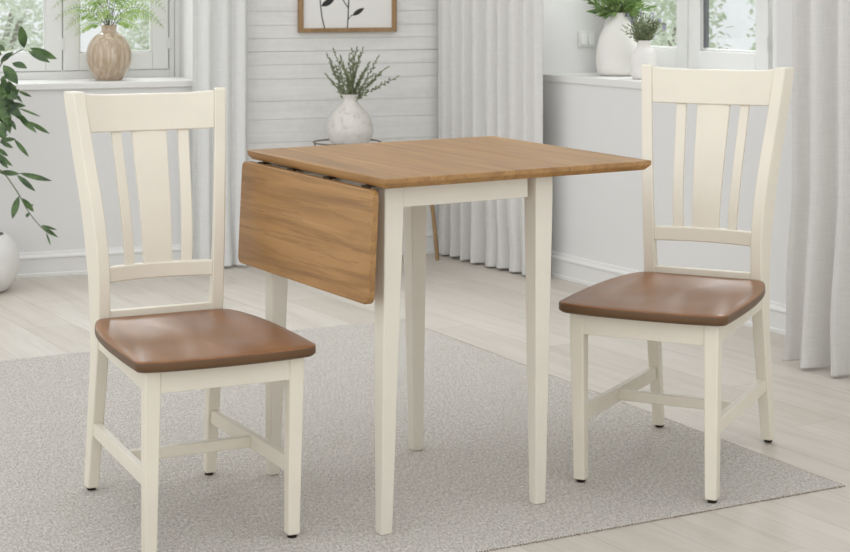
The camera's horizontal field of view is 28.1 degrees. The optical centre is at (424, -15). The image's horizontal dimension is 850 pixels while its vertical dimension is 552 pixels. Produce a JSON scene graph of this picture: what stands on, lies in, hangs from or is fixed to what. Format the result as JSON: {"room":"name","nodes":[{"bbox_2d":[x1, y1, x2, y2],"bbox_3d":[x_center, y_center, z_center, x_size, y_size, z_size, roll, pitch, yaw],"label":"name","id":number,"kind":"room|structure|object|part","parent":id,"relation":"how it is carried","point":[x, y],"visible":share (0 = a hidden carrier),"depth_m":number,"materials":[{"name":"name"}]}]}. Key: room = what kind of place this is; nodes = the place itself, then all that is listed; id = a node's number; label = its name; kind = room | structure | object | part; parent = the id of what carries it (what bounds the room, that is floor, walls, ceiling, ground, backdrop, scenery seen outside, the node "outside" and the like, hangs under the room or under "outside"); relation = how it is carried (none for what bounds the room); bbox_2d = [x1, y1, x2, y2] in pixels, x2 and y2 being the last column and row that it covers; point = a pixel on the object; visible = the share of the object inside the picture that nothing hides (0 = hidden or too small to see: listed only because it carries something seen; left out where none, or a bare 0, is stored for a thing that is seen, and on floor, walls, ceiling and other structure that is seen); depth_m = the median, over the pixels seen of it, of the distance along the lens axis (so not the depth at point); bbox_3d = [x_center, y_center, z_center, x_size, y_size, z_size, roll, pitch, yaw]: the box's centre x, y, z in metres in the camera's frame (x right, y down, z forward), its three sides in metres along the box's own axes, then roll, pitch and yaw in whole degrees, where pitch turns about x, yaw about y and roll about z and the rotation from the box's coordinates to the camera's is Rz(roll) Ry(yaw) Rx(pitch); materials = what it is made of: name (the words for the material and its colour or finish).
{"room":"dining room","nodes":[
{"label":"dining room","id":0,"kind":"room"},
{"bbox_2d":[0,0,438,252],"bbox_3d":[-2.129,-0.136,6.799,5.185,2.603,0.401,0,0,-21],"label":"wall","id":1,"kind":"structure","parent":0,"point":[291,101],"depth_m":7.15,"materials":[{"name":"white paint"}]},
{"bbox_2d":[0,0,173,79],"bbox_3d":[-1.533,-0.295,7.159,0.955,1.384,0.096,0,0,-21],"label":"window","id":2,"kind":"structure","parent":1,"relation":"in","point":[158,61],"depth_m":7.14,"materials":[{"name":"white paint"}]},
{"bbox_3d":[-1.736,-0.302,7.064,0.446,1.322,0.046,0,0,-21],"label":"sash","id":3,"kind":"part","parent":2,"relation":"part of","materials":[{"name":"white paint"}]},
{"bbox_3d":[-1.317,-0.302,7.225,0.446,1.322,0.046,0,0,-21],"label":"sash","id":4,"kind":"part","parent":2,"relation":"part of","materials":[{"name":"white paint"}]},
{"bbox_2d":[0,77,192,90],"bbox_3d":[-1.477,0.406,6.985,1.055,0.027,0.304,0,0,-21],"label":"windowsill","id":5,"kind":"structure","parent":1,"relation":"attached to","point":[136,82],"depth_m":6.93,"materials":[{"name":"white paint"}]},
{"bbox_2d":[51,0,164,80],"bbox_3d":[-1.309,0.086,7.039,0.481,0.612,0.208,0,0,0],"label":"vase","id":6,"kind":"object","parent":5,"relation":"on","point":[108,54],"visible":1,"depth_m":7.00,"materials":[{"name":"brown ceramic"}]},
{"bbox_2d":[174,0,179,76],"bbox_3d":[-1.545,-0.295,7.162,1.015,1.384,0.100,0,0,-21],"label":"trim","id":7,"kind":"structure","parent":1,"relation":"attached to","point":[176,2],"depth_m":7.29,"materials":[{"name":"white paint"}]},
{"bbox_2d":[193,0,246,266],"bbox_3d":[-0.854,-0.059,7.016,0.387,2.437,0.109,0,0,-21],"label":"curtain","id":8,"kind":"object","parent":1,"relation":"hanging from","point":[219,26],"visible":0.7,"depth_m":6.99,"materials":[{"name":"white fabric"}]},
{"bbox_2d":[16,229,438,277],"bbox_3d":[-2.180,1.117,6.556,4.915,0.099,0.022,0,0,-21],"label":"baseboard","id":9,"kind":"structure","parent":1,"relation":"attached to","point":[60,262],"depth_m":6.84,"materials":[{"name":"white paint"}]},
{"bbox_2d":[298,0,396,32],"bbox_3d":[-0.330,-0.090,7.261,0.439,0.580,0.024,0,0,-21],"label":"framed print","id":10,"kind":"object","parent":1,"relation":"attached to","point":[313,15],"visible":1,"depth_m":7.26,"materials":[{"name":"white paper"}]},
{"bbox_2d":[0,253,849,551],"bbox_3d":[-0.804,1.191,3.826,7.348,0.050,7.252,0,0,0],"label":"floor","id":11,"kind":"structure","parent":0,"point":[481,306],"depth_m":5.32,"materials":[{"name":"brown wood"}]},
{"bbox_2d":[0,26,57,291],"bbox_3d":[-1.639,0.633,6.470,0.508,1.065,0.308,0,0,0],"label":"potted houseplant","id":12,"kind":"object","parent":11,"relation":"on","point":[9,254],"visible":1,"depth_m":6.41,"materials":[{"name":"plant"}]},
{"bbox_3d":[-1.701,1.058,6.470,0.308,0.217,0.308,0,0,0],"label":"pot","id":13,"kind":"part","parent":12,"relation":"part of","materials":[{"name":"white ceramic"}]},
{"bbox_2d":[0,319,844,551],"bbox_3d":[-1.005,1.165,4.158,3.306,0.003,2.242,0,0,-28],"label":"area rug","id":14,"kind":"object","parent":11,"relation":"on","point":[467,488],"visible":0.81,"depth_m":4.08,"materials":[{"name":"grey carpet"}]},
{"bbox_2d":[64,87,315,551],"bbox_3d":[-0.528,0.705,3.743,0.392,0.917,0.639,0,0,-25],"label":"dining chair","id":15,"kind":"object","parent":14,"relation":"on","point":[210,347],"visible":1,"depth_m":3.86,"materials":[{"name":"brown wood"}]},
{"bbox_3d":[-0.767,0.701,3.899,0.053,0.909,0.149,0,0,-43],"label":"post","id":16,"kind":"part","parent":15,"relation":"part of","materials":[{"name":"beige paint"}]},
{"bbox_3d":[-0.649,0.296,3.998,0.314,0.092,0.074,0,0,-25],"label":"crest rail","id":17,"kind":"part","parent":15,"relation":"part of","materials":[{"name":"beige paint"}]},
{"bbox_3d":[-0.556,0.966,3.443,0.032,0.378,0.045,0,0,-25],"label":"leg","id":18,"kind":"part","parent":15,"relation":"part of","materials":[{"name":"beige paint"}]},
{"bbox_3d":[-0.614,0.657,3.923,0.247,0.035,0.042,0,0,-25],"label":"rail","id":19,"kind":"part","parent":15,"relation":"part of","materials":[{"name":"beige paint"}]},
{"bbox_3d":[-0.497,0.764,3.678,0.392,0.024,0.495,0,0,-25],"label":"seat","id":20,"kind":"part","parent":15,"relation":"part of","materials":[{"name":"brown wood"}]},
{"bbox_3d":[-0.498,0.701,4.028,0.053,0.909,0.149,0,0,-8],"label":"post","id":21,"kind":"part","parent":15,"relation":"part of","materials":[{"name":"beige paint"}]},
{"bbox_3d":[-0.277,0.966,3.576,0.032,0.378,0.045,0,0,-25],"label":"leg","id":22,"kind":"part","parent":15,"relation":"part of","materials":[{"name":"beige paint"}]},
{"bbox_2d":[238,136,650,534],"bbox_3d":[0.036,0.779,3.987,0.739,0.768,0.648,0,0,-32],"label":"table","id":23,"kind":"object","parent":14,"relation":"on","point":[334,219],"visible":1,"depth_m":3.81,"materials":[{"name":"beige paint"}]},
{"bbox_3d":[-0.349,0.790,4.042,0.047,0.745,0.047,0,0,-32],"label":"leg","id":24,"kind":"part","parent":23,"relation":"part of","materials":[{"name":"beige paint"}]},
{"bbox_3d":[-0.080,0.794,3.623,0.056,0.738,0.047,0,0,-32],"label":"leg","id":25,"kind":"part","parent":23,"relation":"part of","materials":[{"name":"beige paint"}]},
{"bbox_3d":[-0.026,0.790,4.244,0.047,0.745,0.047,0,0,-32],"label":"leg","id":26,"kind":"part","parent":23,"relation":"part of","materials":[{"name":"beige paint"}]},
{"bbox_3d":[0.256,0.794,3.833,0.047,0.738,0.047,0,0,-32],"label":"leg","id":27,"kind":"part","parent":23,"relation":"part of","materials":[{"name":"beige paint"}]},
{"bbox_2d":[559,64,793,503],"bbox_3d":[0.623,0.686,4.148,0.408,0.953,0.665,0,0,26],"label":"dining chair","id":28,"kind":"object","parent":14,"relation":"on","point":[658,304],"visible":1,"depth_m":4.27,"materials":[{"name":"brown wood"}]},
{"bbox_3d":[0.361,0.959,3.975,0.034,0.393,0.047,0,0,26],"label":"leg","id":29,"kind":"part","parent":28,"relation":"part of","materials":[{"name":"beige paint"}]},
{"bbox_3d":[0.596,0.682,4.443,0.061,0.945,0.154,0,0,8],"label":"post","id":30,"kind":"part","parent":28,"relation":"part of","materials":[{"name":"beige paint"}]},
{"bbox_3d":[0.590,0.749,4.080,0.408,0.025,0.515,0,0,26],"label":"seat","id":31,"kind":"part","parent":28,"relation":"part of","materials":[{"name":"brown wood"}]},
{"bbox_3d":[0.712,0.638,4.335,0.256,0.036,0.044,0,0,26],"label":"rail","id":32,"kind":"part","parent":28,"relation":"part of","materials":[{"name":"beige paint"}]},
{"bbox_3d":[0.648,0.959,3.829,0.034,0.393,0.039,0,0,26],"label":"leg","id":33,"kind":"part","parent":28,"relation":"part of","materials":[{"name":"beige paint"}]},
{"bbox_3d":[0.750,0.262,4.413,0.326,0.095,0.077,0,0,26],"label":"crest rail","id":34,"kind":"part","parent":28,"relation":"part of","materials":[{"name":"beige paint"}]},
{"bbox_3d":[0.872,0.682,4.310,0.055,0.945,0.154,0,0,43],"label":"post","id":35,"kind":"part","parent":28,"relation":"part of","materials":[{"name":"beige paint"}]},
{"bbox_2d":[430,205,438,259],"bbox_3d":[-0.283,0.925,6.877,0.689,0.483,0.687,0,0,0],"label":"side table","id":36,"kind":"object","parent":11,"relation":"on","point":[436,249],"visible":0.07,"depth_m":7.19,"materials":[{"name":"brown wood"}]},
{"bbox_2d":[313,139,381,145],"bbox_3d":[-0.317,0.659,6.930,0.282,0.045,0.282,0,0,0],"label":"trivet","id":37,"kind":"object","parent":36,"relation":"on","point":[314,143],"visible":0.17,"depth_m":6.95,"materials":[{"name":"brown metal"}]},
{"bbox_2d":[324,47,398,144],"bbox_3d":[-0.257,0.449,6.930,0.308,0.407,0.192,0,0,0],"label":"vase","id":38,"kind":"object","parent":37,"relation":"on","point":[349,123],"visible":0.98,"depth_m":6.89,"materials":[{"name":"ceramic"}]},
{"bbox_2d":[543,0,791,303],"bbox_3d":[1.671,-0.136,5.305,0.400,2.603,5.269,0,0,-31],"label":"wall","id":39,"kind":"structure","parent":0,"point":[598,217],"depth_m":6.43,"materials":[{"name":"white paint"}]},
{"bbox_2d":[438,0,542,274],"bbox_3d":[0.281,-0.059,7.064,0.143,2.437,0.948,0,0,-31],"label":"curtain","id":40,"kind":"object","parent":39,"relation":"hanging from","point":[490,52],"visible":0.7,"depth_m":7.00,"materials":[{"name":"white fabric"}]},
{"bbox_2d":[578,31,594,46],"bbox_3d":[0.666,0.221,6.989,0.084,0.068,0.011,0,0,-31],"label":"light switch","id":41,"kind":"object","parent":39,"relation":"attached to","point":[585,38],"visible":1,"depth_m":6.98,"materials":[{"name":"white plastic"}]},
{"bbox_2d":[543,72,791,101],"bbox_3d":[0.989,0.373,6.344,0.327,0.027,1.452,0,0,-31],"label":"trim","id":42,"kind":"structure","parent":39,"relation":"attached to","point":[593,78],"depth_m":6.63,"materials":[{"name":"white paint"}]},
{"bbox_2d":[584,0,656,75],"bbox_3d":[0.766,0.090,6.769,0.318,0.538,0.210,0,0,10],"label":"vase","id":43,"kind":"object","parent":42,"relation":"on","point":[614,50],"visible":0.9,"depth_m":6.72,"materials":[{"name":"white ceramic"}]},
{"bbox_2d":[620,9,664,78],"bbox_3d":[0.837,0.226,6.508,0.147,0.267,0.138,0,0,-35],"label":"vase","id":44,"kind":"object","parent":42,"relation":"on","point":[643,53],"visible":0.94,"depth_m":6.49,"materials":[{"name":"white ceramic"}]},
{"bbox_2d":[551,251,785,334],"bbox_3d":[1.498,1.117,5.188,0.021,0.099,5.249,0,0,-31],"label":"baseboard","id":45,"kind":"structure","parent":39,"relation":"attached to","point":[588,272],"depth_m":6.57,"materials":[{"name":"white paint"}]},
{"bbox_2d":[604,0,776,67],"bbox_3d":[1.112,-0.311,6.472,0.100,1.351,1.357,0,0,-31],"label":"trim","id":46,"kind":"structure","parent":39,"relation":"attached to","point":[608,18],"depth_m":6.17,"materials":[{"name":"white paint"}]},
{"bbox_2d":[614,0,774,69],"bbox_3d":[1.054,-0.311,6.611,0.096,1.351,0.970,0,0,-31],"label":"window","id":47,"kind":"structure","parent":39,"relation":"in","point":[692,51],"depth_m":6.52,"materials":[{"name":"white paint"}]},
{"bbox_3d":[0.922,-0.320,6.797,0.046,1.287,0.445,0,0,-31],"label":"sash","id":48,"kind":"part","parent":47,"relation":"part of","materials":[{"name":"white paint"}]},
{"bbox_3d":[1.157,-0.320,6.413,0.046,1.287,0.449,0,0,-31],"label":"sash","id":49,"kind":"part","parent":47,"relation":"part of","materials":[{"name":"white paint"}]},
{"bbox_2d":[782,0,849,375],"bbox_3d":[1.401,-0.059,5.021,0.356,2.437,0.760,0,0,-31],"label":"curtain","id":50,"kind":"object","parent":39,"relation":"hanging from","point":[817,332],"visible":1,"depth_m":5.11,"materials":[{"name":"white fabric"}]},
{"label":"outside","id":51,"kind":"structure","parent":0,"visible":0},
{"bbox_3d":[0.000,1.251,11.250,28.000,0.070,17.500,0,0,0],"label":"ground","id":52,"kind":"structure","parent":51,"visible":0},
{"bbox_2d":[0,0,42,51],"bbox_3d":[-2.858,0.262,10.600,1.350,1.917,1.302,0,0,0],"label":"shrub","id":53,"kind":"object","parent":52,"relation":"on","point":[8,41],"visible":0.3,"depth_m":10.56,"materials":[{"name":"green plant"}]},
{"bbox_2d":[114,0,148,49],"bbox_3d":[-1.488,0.336,11.502,1.302,1.770,1.289,0,0,0],"label":"shrub","id":54,"kind":"object","parent":52,"relation":"on","point":[130,37],"visible":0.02,"depth_m":11.32,"materials":[{"name":"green plant"}]},
{"bbox_2d":[636,0,735,48],"bbox_3d":[1.248,0.305,9.889,1.065,1.830,1.079,0,0,0],"label":"shrub","id":55,"kind":"object","parent":52,"relation":"on","point":[663,37],"visible":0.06,"depth_m":9.70,"materials":[{"name":"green plant"}]},
{"bbox_2d":[747,0,755,50],"bbox_3d":[2.438,0.188,9.685,1.264,2.066,1.256,0,0,0],"label":"shrub","id":56,"kind":"object","parent":52,"relation":"on","point":[751,11],"visible":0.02,"depth_m":9.81,"materials":[{"name":"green plant"}]}
]}

